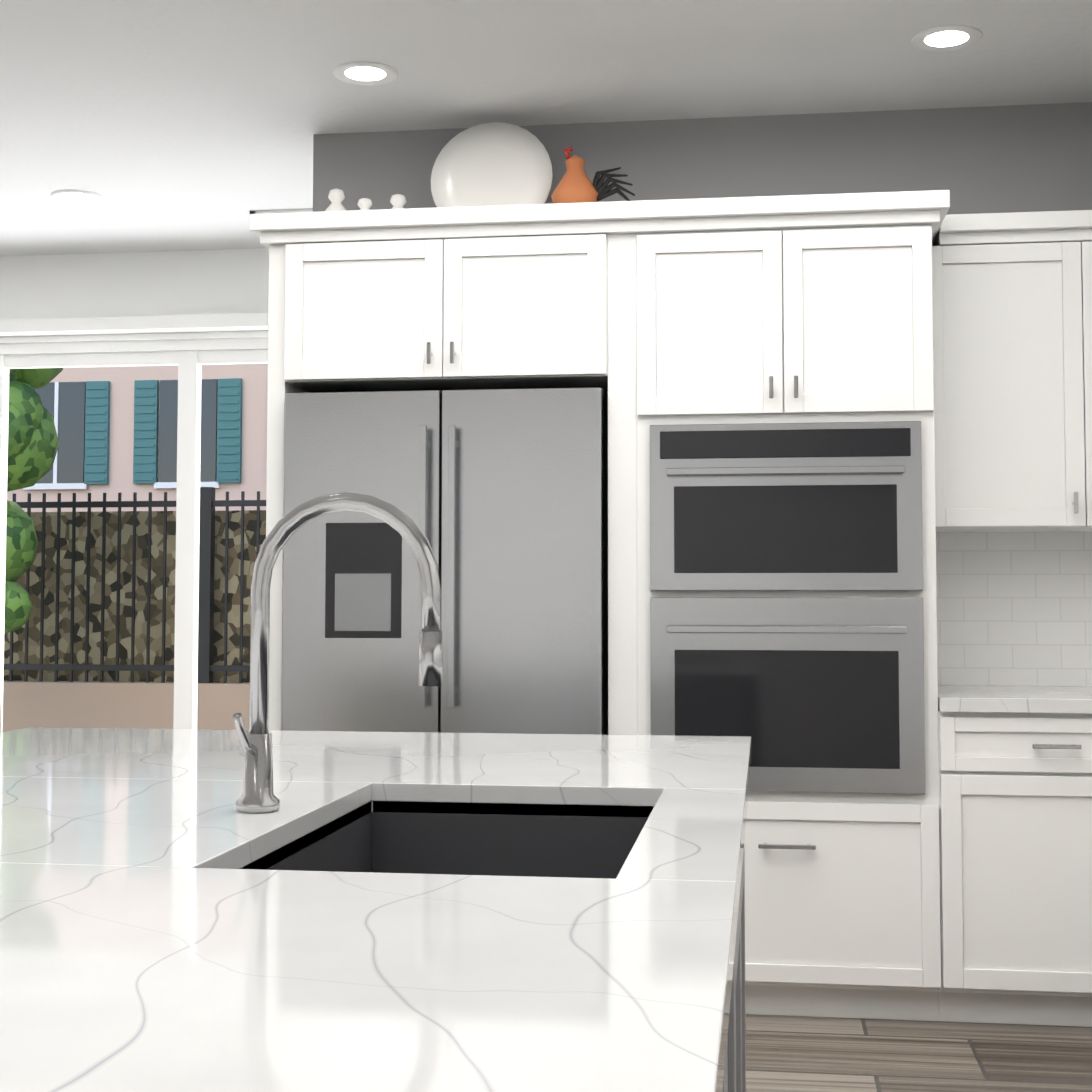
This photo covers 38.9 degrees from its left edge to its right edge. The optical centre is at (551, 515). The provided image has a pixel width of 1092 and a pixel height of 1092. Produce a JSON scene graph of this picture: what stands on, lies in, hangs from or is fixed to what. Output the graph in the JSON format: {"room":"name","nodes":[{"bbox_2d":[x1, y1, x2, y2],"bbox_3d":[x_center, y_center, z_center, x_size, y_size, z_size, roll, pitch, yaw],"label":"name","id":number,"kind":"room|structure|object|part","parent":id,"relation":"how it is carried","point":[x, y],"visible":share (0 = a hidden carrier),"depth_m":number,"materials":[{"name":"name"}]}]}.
{"room":"kitchen","nodes":[
{"label":"kitchen","id":0,"kind":"room"},
{"bbox_2d":[0,248,268,343],"bbox_3d":[-2.254,0.180,7.205,3.360,2.800,0.120,0,-3,8],"label":"wall","id":1,"kind":"structure","parent":0,"point":[225,281],"depth_m":7.17,"materials":[{"name":"white paint"}]},
{"bbox_2d":[0,338,267,728],"bbox_3d":[-2.152,0.384,7.170,2.850,2.390,0.100,0,-3,8],"label":"door","id":2,"kind":"structure","parent":1,"relation":"in","point":[189,357],"depth_m":7.13,"materials":[{"name":"white wood"}]},
{"bbox_2d":[0,313,267,335],"bbox_3d":[-2.182,0.313,7.069,2.920,2.440,0.105,0,-3,8],"label":"blind stack","id":3,"kind":"object","parent":1,"relation":"attached to","point":[141,324],"visible":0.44,"depth_m":7.05,"materials":[{"name":"white"}]},
{"bbox_2d":[0,0,1091,256],"bbox_3d":[-1.623,-1.518,2.578,7.840,0.100,9.280,0,-3,8],"label":"ceiling","id":4,"kind":"structure","parent":0,"point":[176,124],"depth_m":4.76,"materials":[{"name":"white paint"}]},
{"bbox_2d":[51,190,102,203],"bbox_3d":[-1.897,-1.272,6.171,0.199,0.007,0.199,1,-3,-16],"label":"recessed light","id":5,"kind":"object","parent":4,"relation":"in","point":[70,196],"depth_m":6.16,"materials":[{"name":"white metal"}]},
{"bbox_3d":[-1.896,-1.273,6.170,0.122,0.005,0.114,0,-3,8],"label":"recessed ceiling lights","id":6,"kind":"part","parent":5,"relation":"part of"},
{"bbox_2d":[250,209,312,213],"bbox_3d":[-1.060,-1.252,6.476,0.360,0.013,0.200,0,-3,8],"label":"ceiling vent","id":7,"kind":"object","parent":4,"relation":"in","point":[281,211],"visible":0.17,"depth_m":6.38,"materials":[{"name":"white metal"}]},
{"bbox_2d":[332,62,397,85],"bbox_3d":[-0.569,-1.349,4.719,0.199,0.007,0.199,0,-3,2],"label":"recessed light","id":8,"kind":"object","parent":4,"relation":"in","point":[362,74],"depth_m":4.72,"materials":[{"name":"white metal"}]},
{"bbox_3d":[-0.569,-1.349,4.718,0.123,0.005,0.121,0,-3,8],"label":"recessed ceiling lights","id":9,"kind":"part","parent":8,"relation":"part of"},
{"bbox_2d":[911,25,982,51],"bbox_3d":[1.130,-1.363,4.422,0.199,0.007,0.199,1,-3,-16],"label":"recessed light","id":10,"kind":"object","parent":4,"relation":"in","point":[975,35],"depth_m":4.42,"materials":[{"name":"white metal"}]},
{"bbox_3d":[1.130,-1.364,4.421,0.122,0.005,0.121,0,-3,8],"label":"recessed ceiling lights","id":11,"kind":"part","parent":10,"relation":"part of"},
{"bbox_2d":[313,102,1091,685],"bbox_3d":[0.822,0.070,5.107,3.310,2.800,0.120,0,-3,8],"label":"wall","id":12,"kind":"structure","parent":0,"point":[1007,158],"depth_m":5.11,"materials":[{"name":"grey paint"}]},
{"bbox_2d":[277,214,628,405],"bbox_3d":[-0.280,-0.620,4.909,0.981,0.455,0.632,0,-3,8],"label":"upper cabinet","id":13,"kind":"object","parent":12,"relation":"attached to","point":[450,303],"depth_m":4.60,"materials":[{"name":"white paint"}]},
{"bbox_2d":[325,188,346,210],"bbox_3d":[-0.698,-0.977,5.009,0.077,0.170,0.077,0,-3,-7],"label":"decorative figurine","id":14,"kind":"object","parent":13,"relation":"on","point":[336,196],"depth_m":4.99,"materials":[{"name":"white ceramic"}]},
{"bbox_2d":[357,198,372,209],"bbox_3d":[-0.602,-0.959,4.975,0.070,0.130,0.070,0,-3,-7],"label":"decorative figurine","id":15,"kind":"object","parent":13,"relation":"on","point":[364,203],"depth_m":4.96,"materials":[{"name":"white ceramic"}]},
{"bbox_2d":[390,194,406,208],"bbox_3d":[-0.497,-0.967,5.001,0.077,0.150,0.077,0,-3,-7],"label":"decorative figurine","id":16,"kind":"object","parent":13,"relation":"on","point":[397,201],"depth_m":4.98,"materials":[{"name":"white ceramic"}]},
{"bbox_2d":[431,122,552,207],"bbox_3d":[-0.194,-1.090,5.006,0.400,0.396,0.120,0,-3,8],"label":"decorative plate","id":17,"kind":"object","parent":13,"relation":"on","point":[492,164],"visible":0.77,"depth_m":5.02,"materials":[{"name":"white ceramic"}]},
{"bbox_2d":[551,147,634,203],"bbox_3d":[0.131,-1.036,4.898,0.269,0.277,0.120,0,-3,8],"label":"rooster","id":18,"kind":"object","parent":13,"relation":"on","point":[576,185],"visible":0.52,"depth_m":4.88,"materials":[{"name":"orange ceramic"}]},
{"bbox_2d":[936,532,1091,685],"bbox_3d":[1.815,0.290,4.894,1.274,0.500,0.006,0,-3,8],"label":"backsplash","id":19,"kind":"structure","parent":12,"relation":"attached to","point":[1014,608],"depth_m":4.94,"materials":[{"name":"tile"}]},
{"bbox_2d":[941,222,1091,531],"bbox_3d":[1.613,-0.404,4.782,0.932,0.896,0.342,0,-3,8],"label":"upper cabinet","id":20,"kind":"object","parent":12,"relation":"attached to","point":[1016,301],"depth_m":4.65,"materials":[{"name":"white paint"}]},
{"bbox_2d":[746,1014,1091,1091],"bbox_3d":[-1.625,1.378,2.424,7.840,0.100,9.280,0,-3,8],"label":"floor","id":21,"kind":"structure","parent":0,"point":[805,1054],"depth_m":4.04,"materials":[{"name":"brown wood"}]},
{"bbox_2d":[0,704,1,732],"bbox_3d":[-1.019,0.872,3.014,0.535,0.975,0.470,0,-3,8],"label":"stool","id":22,"kind":"object","parent":21,"relation":"on","point":[0,720],"visible":0.04,"depth_m":3.29,"materials":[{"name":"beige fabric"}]},
{"bbox_2d":[0,739,751,1091],"bbox_3d":[-0.534,0.865,1.937,1.540,0.875,2.540,0,-3,8],"label":"kitchen island","id":23,"kind":"object","parent":21,"relation":"on","point":[358,911],"depth_m":1.26,"materials":[{"name":"stone"}]},
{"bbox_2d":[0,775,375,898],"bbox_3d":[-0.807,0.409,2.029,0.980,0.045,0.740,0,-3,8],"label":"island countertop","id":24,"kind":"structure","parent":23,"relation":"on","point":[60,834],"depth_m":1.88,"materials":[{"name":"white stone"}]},
{"bbox_2d":[233,492,442,812],"bbox_3d":[-0.281,0.175,1.988,0.274,0.416,0.118,0,-3,8],"label":"faucet","id":25,"kind":"object","parent":24,"relation":"on","point":[258,796],"visible":1,"depth_m":2.01,"materials":[{"name":"silver metal"}]},
{"bbox_2d":[282,387,607,734],"bbox_3d":[-0.288,0.546,4.796,0.950,1.815,0.690,0,-3,8],"label":"fridge","id":26,"kind":"object","parent":21,"relation":"on","point":[499,497],"visible":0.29,"depth_m":4.53,"materials":[{"name":"grey metal"}]},
{"bbox_2d":[629,202,948,1021],"bbox_3d":[0.709,0.297,4.716,0.850,2.306,0.646,0,-3,8],"label":"tall cabinet","id":27,"kind":"object","parent":21,"relation":"on","point":[831,416],"depth_m":4.41,"materials":[{"name":"white paint"}]},
{"bbox_2d":[945,714,1091,1026],"bbox_3d":[1.414,1.005,4.588,0.677,0.880,0.632,0,-3,8],"label":"base cabinet","id":28,"kind":"object","parent":21,"relation":"on","point":[1018,787],"depth_m":4.30,"materials":[{"name":"white paint"}]},
{"bbox_2d":[945,685,1091,713],"bbox_3d":[1.442,0.545,4.601,0.626,0.041,0.647,0,-3,8],"label":"countertop","id":29,"kind":"structure","parent":28,"relation":"on","point":[958,699],"depth_m":4.32,"materials":[{"name":"white stone"}]},
{"label":"outside","id":30,"kind":"structure","parent":0,"visible":0},
{"bbox_3d":[-1.310,1.954,12.864,13.000,0.100,11.520,0,-3,8],"label":"ground","id":31,"kind":"structure","parent":30,"visible":0},
{"bbox_2d":[4,368,62,633],"bbox_3d":[-3.775,0.121,9.662,1.317,3.222,1.355,0,-3,8],"label":"tree","id":32,"kind":"object","parent":31,"relation":"on","point":[33,443],"visible":0.54,"depth_m":9.60,"materials":[{"name":"green plant"}]},
{"bbox_2d":[2,680,249,731],"bbox_3d":[-1.657,1.450,10.371,13.000,0.640,0.200,0,-3,8],"label":"wall","id":33,"kind":"structure","parent":31,"relation":"on","point":[98,704],"depth_m":10.46,"materials":[{"name":"beige"}]},
{"bbox_2d":[4,487,265,682],"bbox_3d":[-1.661,0.467,10.424,13.008,1.330,0.080,0,-3,8],"label":"fence","id":34,"kind":"object","parent":33,"relation":"on","point":[209,503],"visible":0.21,"depth_m":10.57,"materials":[{"name":"black metal"}]},
{"bbox_2d":[3,510,265,682],"bbox_3d":[-1.592,0.886,10.872,13.000,1.820,0.650,0,-3,8],"label":"hedge","id":35,"kind":"object","parent":31,"relation":"on","point":[234,564],"depth_m":10.76,"materials":[{"name":"green plant"}]},
{"bbox_2d":[7,363,267,511],"bbox_3d":[-0.473,-1.474,15.438,20.000,7.020,0.560,0,-3,8],"label":"building","id":36,"kind":"structure","parent":31,"relation":"on","point":[116,429],"depth_m":15.65,"materials":[{"name":"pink paint"}]}
]}

